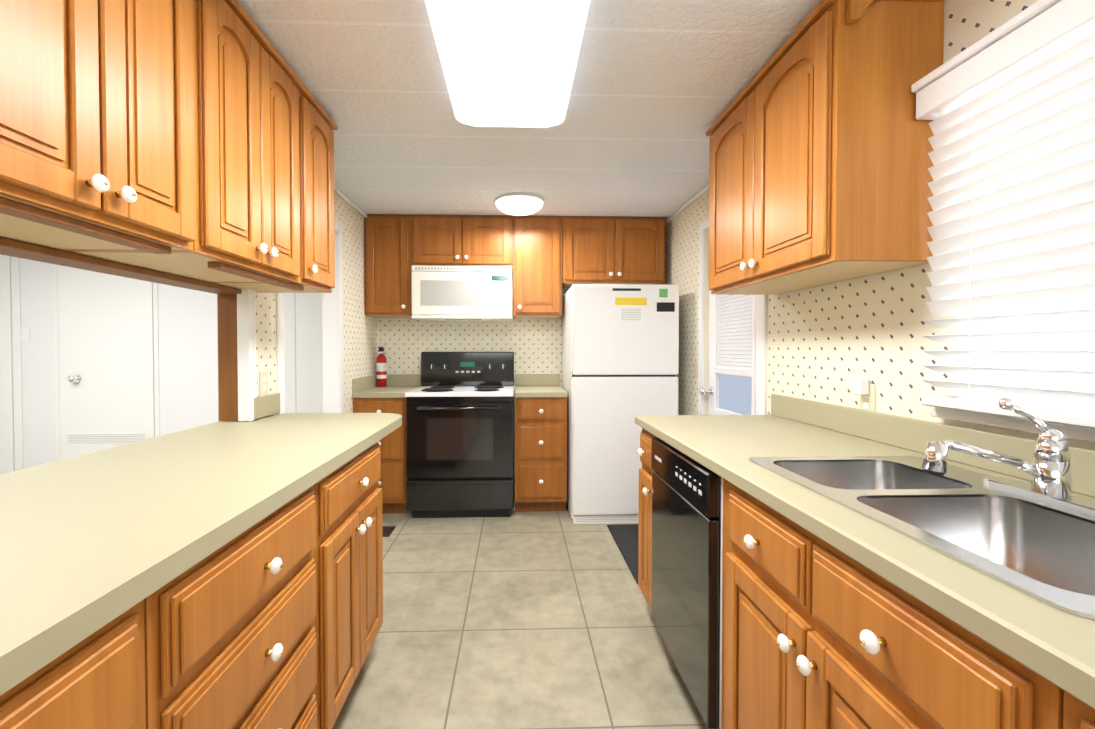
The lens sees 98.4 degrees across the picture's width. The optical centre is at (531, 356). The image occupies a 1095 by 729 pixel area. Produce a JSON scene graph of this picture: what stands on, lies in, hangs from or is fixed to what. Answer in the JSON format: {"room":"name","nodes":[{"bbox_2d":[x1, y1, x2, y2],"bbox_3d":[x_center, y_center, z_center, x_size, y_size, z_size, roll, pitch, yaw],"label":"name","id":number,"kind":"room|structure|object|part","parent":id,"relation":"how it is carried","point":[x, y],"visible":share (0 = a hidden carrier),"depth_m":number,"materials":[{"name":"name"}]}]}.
{"room":"kitchen","nodes":[
{"label":"kitchen","id":0,"kind":"room"},
{"bbox_2d":[0,191,376,421],"bbox_3d":[-1.278,0.071,1.032,0.100,2.300,6.070,0,1,-2],"label":"wall","id":1,"kind":"structure","parent":0,"point":[359,342],"depth_m":3.37,"materials":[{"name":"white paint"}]},
{"bbox_2d":[0,0,211,255],"bbox_3d":[-1.045,-0.666,0.944,0.357,0.777,0.600,0,1,-2],"label":"upper cabinet","id":2,"kind":"object","parent":1,"relation":"attached to","point":[191,138],"depth_m":0.99,"materials":[{"name":"brown wood"}]},
{"bbox_2d":[94,0,307,287],"bbox_3d":[-1.066,-0.676,1.544,0.357,0.777,0.600,0,1,-2],"label":"upper cabinet","id":3,"kind":"object","parent":1,"relation":"attached to","point":[258,105],"depth_m":1.51,"materials":[{"name":"brown wood"}]},
{"bbox_2d":[259,371,267,395],"bbox_3d":[-1.265,0.126,2.229,0.008,0.116,0.072,0,1,-2],"label":"outlet","id":4,"kind":"object","parent":1,"relation":"attached to","point":[263,382],"visible":0.92,"depth_m":2.22,"materials":[{"name":"beige plastic"}]},
{"bbox_2d":[240,90,337,292],"bbox_3d":[-1.082,-0.684,2.018,0.357,0.777,0.348,0,1,-2],"label":"upper cabinet","id":5,"kind":"object","parent":1,"relation":"attached to","point":[321,229],"depth_m":2.03,"materials":[{"name":"brown wood"}]},
{"bbox_2d":[0,184,766,420],"bbox_3d":[-0.060,0.071,1.073,2.561,2.299,6.069,0,1,-2],"label":"door frame","id":6,"kind":"structure","parent":1,"relation":"attached to","point":[237,375],"depth_m":2.06,"materials":[{"name":"white paint"}]},
{"bbox_2d":[20,258,569,490],"bbox_3d":[-2.064,0.018,4.101,6.600,2.300,0.120,0,1,-2],"label":"wall","id":7,"kind":"structure","parent":0,"point":[188,356],"depth_m":4.02,"materials":[{"name":"white paint"}]},
{"bbox_2d":[0,254,159,474],"bbox_3d":[-4.169,0.122,3.926,2.020,2.100,0.087,0,1,-2],"label":"door","id":8,"kind":"structure","parent":7,"relation":"attached to","point":[106,356],"depth_m":3.97,"materials":[{"name":"white paint"}]},
{"bbox_2d":[364,214,411,317],"bbox_3d":[-1.143,-0.730,3.883,0.364,0.792,0.350,0,1,-2],"label":"upper cabinet","id":9,"kind":"object","parent":7,"relation":"attached to","point":[387,237],"depth_m":3.71,"materials":[{"name":"brown wood"}]},
{"bbox_2d":[412,214,515,265],"bbox_3d":[-0.557,-0.925,3.900,0.800,0.403,0.350,0,1,-2],"label":"upper cabinet","id":10,"kind":"object","parent":7,"relation":"attached to","point":[437,240],"depth_m":3.73,"materials":[{"name":"brown wood"}]},
{"bbox_2d":[411,265,512,321],"bbox_3d":[-0.552,-0.508,3.884,0.784,0.416,0.394,0,1,-2],"label":"microwave","id":11,"kind":"object","parent":10,"relation":"attached to","point":[461,293],"visible":1,"depth_m":3.69,"materials":[{"name":"white"}]},
{"bbox_2d":[512,215,563,317],"bbox_3d":[0.043,-0.731,3.924,0.390,0.792,0.350,0,1,-2],"label":"upper cabinet","id":12,"kind":"object","parent":7,"relation":"attached to","point":[547,258],"depth_m":3.75,"materials":[{"name":"brown wood"}]},
{"bbox_2d":[564,216,666,287],"bbox_3d":[0.657,-0.863,3.942,0.830,0.528,0.350,0,1,-2],"label":"upper cabinet","id":13,"kind":"object","parent":7,"relation":"attached to","point":[597,249],"depth_m":3.77,"materials":[{"name":"brown wood"}]},
{"bbox_2d":[332,491,707,728],"bbox_3d":[-2.018,1.262,1.027,6.880,0.080,6.470,0,1,-2],"label":"floor","id":14,"kind":"structure","parent":0,"point":[529,620],"depth_m":2.03,"materials":[{"name":"tile"}]},
{"bbox_2d":[0,573,179,728],"bbox_3d":[-0.878,0.793,0.410,0.653,0.878,0.600,0,1,-2],"label":"base cabinet","id":15,"kind":"object","parent":14,"relation":"on","point":[123,672],"depth_m":0.63,"materials":[{"name":"brown wood"}]},
{"bbox_2d":[176,473,331,728],"bbox_3d":[-0.899,0.783,1.010,0.653,0.878,0.600,0,1,-2],"label":"base cabinet","id":16,"kind":"object","parent":14,"relation":"on","point":[221,575],"depth_m":1.01,"materials":[{"name":"brown wood"}]},
{"bbox_2d":[0,413,401,684],"bbox_3d":[-0.948,0.325,0.822,0.771,0.040,3.060,0,1,-2],"label":"countertop","id":17,"kind":"structure","parent":16,"relation":"on","point":[82,536],"depth_m":0.96,"materials":[{"name":"beige laminate"}]},
{"bbox_2d":[328,433,387,726],"bbox_3d":[-0.919,0.772,1.615,0.653,0.878,0.612,0,1,-2],"label":"base cabinet","id":18,"kind":"object","parent":14,"relation":"on","point":[355,492],"depth_m":1.58,"materials":[{"name":"brown wood"}]},
{"bbox_2d":[352,374,421,513],"bbox_3d":[-1.121,0.665,3.749,0.396,1.020,0.666,0,1,-2],"label":"base cabinet","id":19,"kind":"object","parent":14,"relation":"on","point":[369,395],"visible":0.56,"depth_m":3.46,"materials":[{"name":"brown wood"}]},
{"bbox_2d":[376,347,386,386],"bbox_3d":[-1.264,0.083,3.958,0.084,0.335,0.117,0,1,-2],"label":"fire extinguisher","id":20,"kind":"object","parent":19,"relation":"on","point":[381,367],"visible":1,"depth_m":3.94,"materials":[{"name":"red metal"}]},
{"bbox_2d":[382,526,395,536],"bbox_3d":[-1.067,1.180,3.195,0.250,0.008,0.180,0,1,-2],"label":"floor vent","id":21,"kind":"object","parent":14,"relation":"in","point":[387,531],"visible":0.31,"depth_m":3.21,"materials":[{"name":"brown metal"}]},
{"bbox_2d":[405,352,513,517],"bbox_3d":[-0.528,0.568,3.703,0.778,1.215,0.711,0,1,-2],"label":"range","id":22,"kind":"object","parent":14,"relation":"on","point":[459,434],"visible":1,"depth_m":3.40,"materials":[{"name":"black metal"}]},
{"bbox_2d":[515,374,567,511],"bbox_3d":[0.060,0.664,3.790,0.392,1.020,0.666,0,1,-2],"label":"base cabinet","id":23,"kind":"object","parent":14,"relation":"on","point":[540,442],"visible":1,"depth_m":3.50,"materials":[{"name":"brown wood"}]},
{"bbox_2d":[562,284,678,523],"bbox_3d":[0.647,0.329,3.719,0.757,1.692,0.802,0,1,-2],"label":"refrigerator","id":24,"kind":"object","parent":14,"relation":"on","point":[620,357],"visible":0.88,"depth_m":3.32,"materials":[{"name":"white metal"}]},
{"bbox_2d":[607,524,637,583],"bbox_3d":[0.820,1.183,2.900,0.560,0.012,0.820,0,1,-2],"label":"door mat","id":25,"kind":"object","parent":14,"relation":"on","point":[625,536],"visible":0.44,"depth_m":2.99,"materials":[{"name":"black rubber"}]},
{"bbox_2d":[651,438,722,728],"bbox_3d":[0.812,0.774,1.679,0.618,0.873,0.599,0,1,-2],"label":"dishwasher","id":26,"kind":"object","parent":14,"relation":"on","point":[687,546],"visible":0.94,"depth_m":1.53,"materials":[{"name":"black metal"}]},
{"bbox_2d":[635,422,754,609],"bbox_3d":[0.844,0.763,2.118,0.680,0.878,0.270,0,1,-2],"label":"base cabinet","id":27,"kind":"object","parent":14,"relation":"on","point":[732,500],"depth_m":2.06,"materials":[{"name":"brown wood"}]},
{"bbox_2d":[722,530,1014,728],"bbox_3d":[0.884,0.873,0.959,0.680,0.699,0.840,0,1,-2],"label":"base cabinet","id":28,"kind":"object","parent":14,"relation":"on","point":[797,653],"depth_m":0.92,"materials":[{"name":"brown wood"}]},
{"bbox_2d":[1015,658,1094,728],"bbox_3d":[0.908,0.795,0.258,0.680,0.878,0.553,0,1,-2],"label":"base cabinet","id":29,"kind":"object","parent":14,"relation":"on","point":[1042,701],"depth_m":0.53,"materials":[{"name":"brown wood"}]},
{"bbox_2d":[635,414,1094,701],"bbox_3d":[0.885,0.325,0.819,0.686,0.040,2.925,0,1,-2],"label":"countertop","id":30,"kind":"structure","parent":29,"relation":"on","point":[1006,621],"depth_m":0.78,"materials":[{"name":"beige laminate"}]},
{"bbox_2d":[743,454,1094,721],"bbox_3d":[0.885,0.384,0.969,0.510,0.176,0.815,0,1,-2],"label":"sink","id":31,"kind":"object","parent":30,"relation":"in","point":[1043,548],"depth_m":0.95,"materials":[{"name":"silver metal"}]},
{"bbox_2d":[915,414,1094,509],"bbox_3d":[0.964,0.208,0.981,0.302,0.175,0.260,0,1,-2],"label":"faucet","id":32,"kind":"object","parent":30,"relation":"on","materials":[{"name":"silver metal"}]},
{"bbox_2d":[237,0,821,219],"bbox_3d":[-2.018,-1.118,0.986,6.880,0.080,6.470,0,1,-2],"label":"ceiling","id":33,"kind":"structure","parent":0,"point":[658,86],"depth_m":2.05,"materials":[{"name":"white paint"}]},
{"bbox_2d":[424,0,590,127],"bbox_3d":[-0.073,-1.039,1.470,0.470,0.094,1.240,0,1,-2],"label":"fluorescent ceiling light","id":34,"kind":"object","parent":33,"relation":"attached to","point":[508,63],"visible":1,"depth_m":1.57,"materials":[{"name":"white plastic"}]},
{"bbox_2d":[495,193,543,215],"bbox_3d":[-0.089,-1.071,3.380,0.350,0.094,0.350,0,1,-2],"label":"dome ceiling light","id":35,"kind":"object","parent":33,"relation":"attached to","point":[519,204],"visible":1,"depth_m":3.27,"materials":[{"name":"white glass"}]},
{"bbox_2d":[662,0,1094,449],"bbox_3d":[1.280,0.070,1.120,0.120,2.300,6.070,0,1,-2],"label":"wall","id":36,"kind":"structure","parent":0,"point":[828,343],"depth_m":1.77,"materials":[{"name":"paper"}]},
{"bbox_2d":[694,362,697,378],"bbox_3d":[1.139,0.093,3.282,0.013,0.116,0.072,0,1,-2],"label":"outlet","id":37,"kind":"object","parent":36,"relation":"attached to","point":[695,370],"visible":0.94,"depth_m":3.27,"materials":[{"name":"beige plastic"}]},
{"bbox_2d":[699,290,757,414],"bbox_3d":[1.175,0.177,2.796,0.126,2.016,0.720,0,1,-2],"label":"exterior door","id":38,"kind":"structure","parent":36,"relation":"in","point":[733,361],"depth_m":2.81,"materials":[{"name":"white paint"}]},
{"bbox_2d":[706,0,943,294],"bbox_3d":[1.006,-0.691,1.815,0.376,0.800,0.915,0,1,-2],"label":"upper cabinet","id":39,"kind":"object","parent":36,"relation":"attached to","point":[821,148],"visible":1,"depth_m":1.41,"materials":[{"name":"brown wood"}]},
{"bbox_2d":[853,378,875,411],"bbox_3d":[1.178,0.143,1.683,0.044,0.136,0.072,0,1,-2],"label":"electrical outlet","id":40,"kind":"object","parent":36,"relation":"attached to","point":[868,402],"depth_m":1.67,"materials":[{"name":"beige plastic"}]},
{"bbox_3d":[1.175,0.105,1.685,0.038,0.060,0.035,0,1,-2],"label":"electrical outlet with night light","id":41,"kind":"part","parent":40,"relation":"part of","materials":[{"name":"white plastic"}]},
{"bbox_2d":[771,394,1094,497],"bbox_3d":[1.218,0.254,0.829,0.020,0.100,2.925,0,1,-2],"label":"backsplash","id":42,"kind":"structure","parent":36,"relation":"attached to","point":[895,430],"depth_m":1.60,"materials":[{"name":"beige laminate"}]},
{"bbox_2d":[911,0,1094,119],"bbox_3d":[1.176,-0.733,0.840,0.103,0.105,1.085,0,1,-2],"label":"window valance","id":43,"kind":"object","parent":36,"relation":"attached to","point":[1035,33],"visible":0.88,"depth_m":1.13,"materials":[{"name":"white paint"}]},
{"bbox_2d":[921,33,1094,428],"bbox_3d":[1.178,-0.260,0.861,0.052,0.818,1.030,0,1,-2],"label":"window blind","id":44,"kind":"object","parent":36,"relation":"attached to","point":[1011,200],"visible":0.98,"depth_m":1.13,"materials":[{"name":"white plastic"}]},
{"bbox_2d":[932,313,1094,442],"bbox_3d":[1.246,-0.261,0.863,0.105,0.890,1.050,0,1,-2],"label":"window","id":45,"kind":"structure","parent":36,"relation":"in","point":[1073,432],"depth_m":1.27,"materials":[{"name":"white paint"}]},
{"label":"outside","id":46,"kind":"structure","parent":0,"visible":0},
{"bbox_2d":[995,305,1094,404],"bbox_3d":[2.109,-0.141,1.760,0.020,3.700,6.500,0,1,-2],"label":"window","id":47,"kind":"structure","parent":46,"point":[1073,385],"depth_m":1.92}
]}

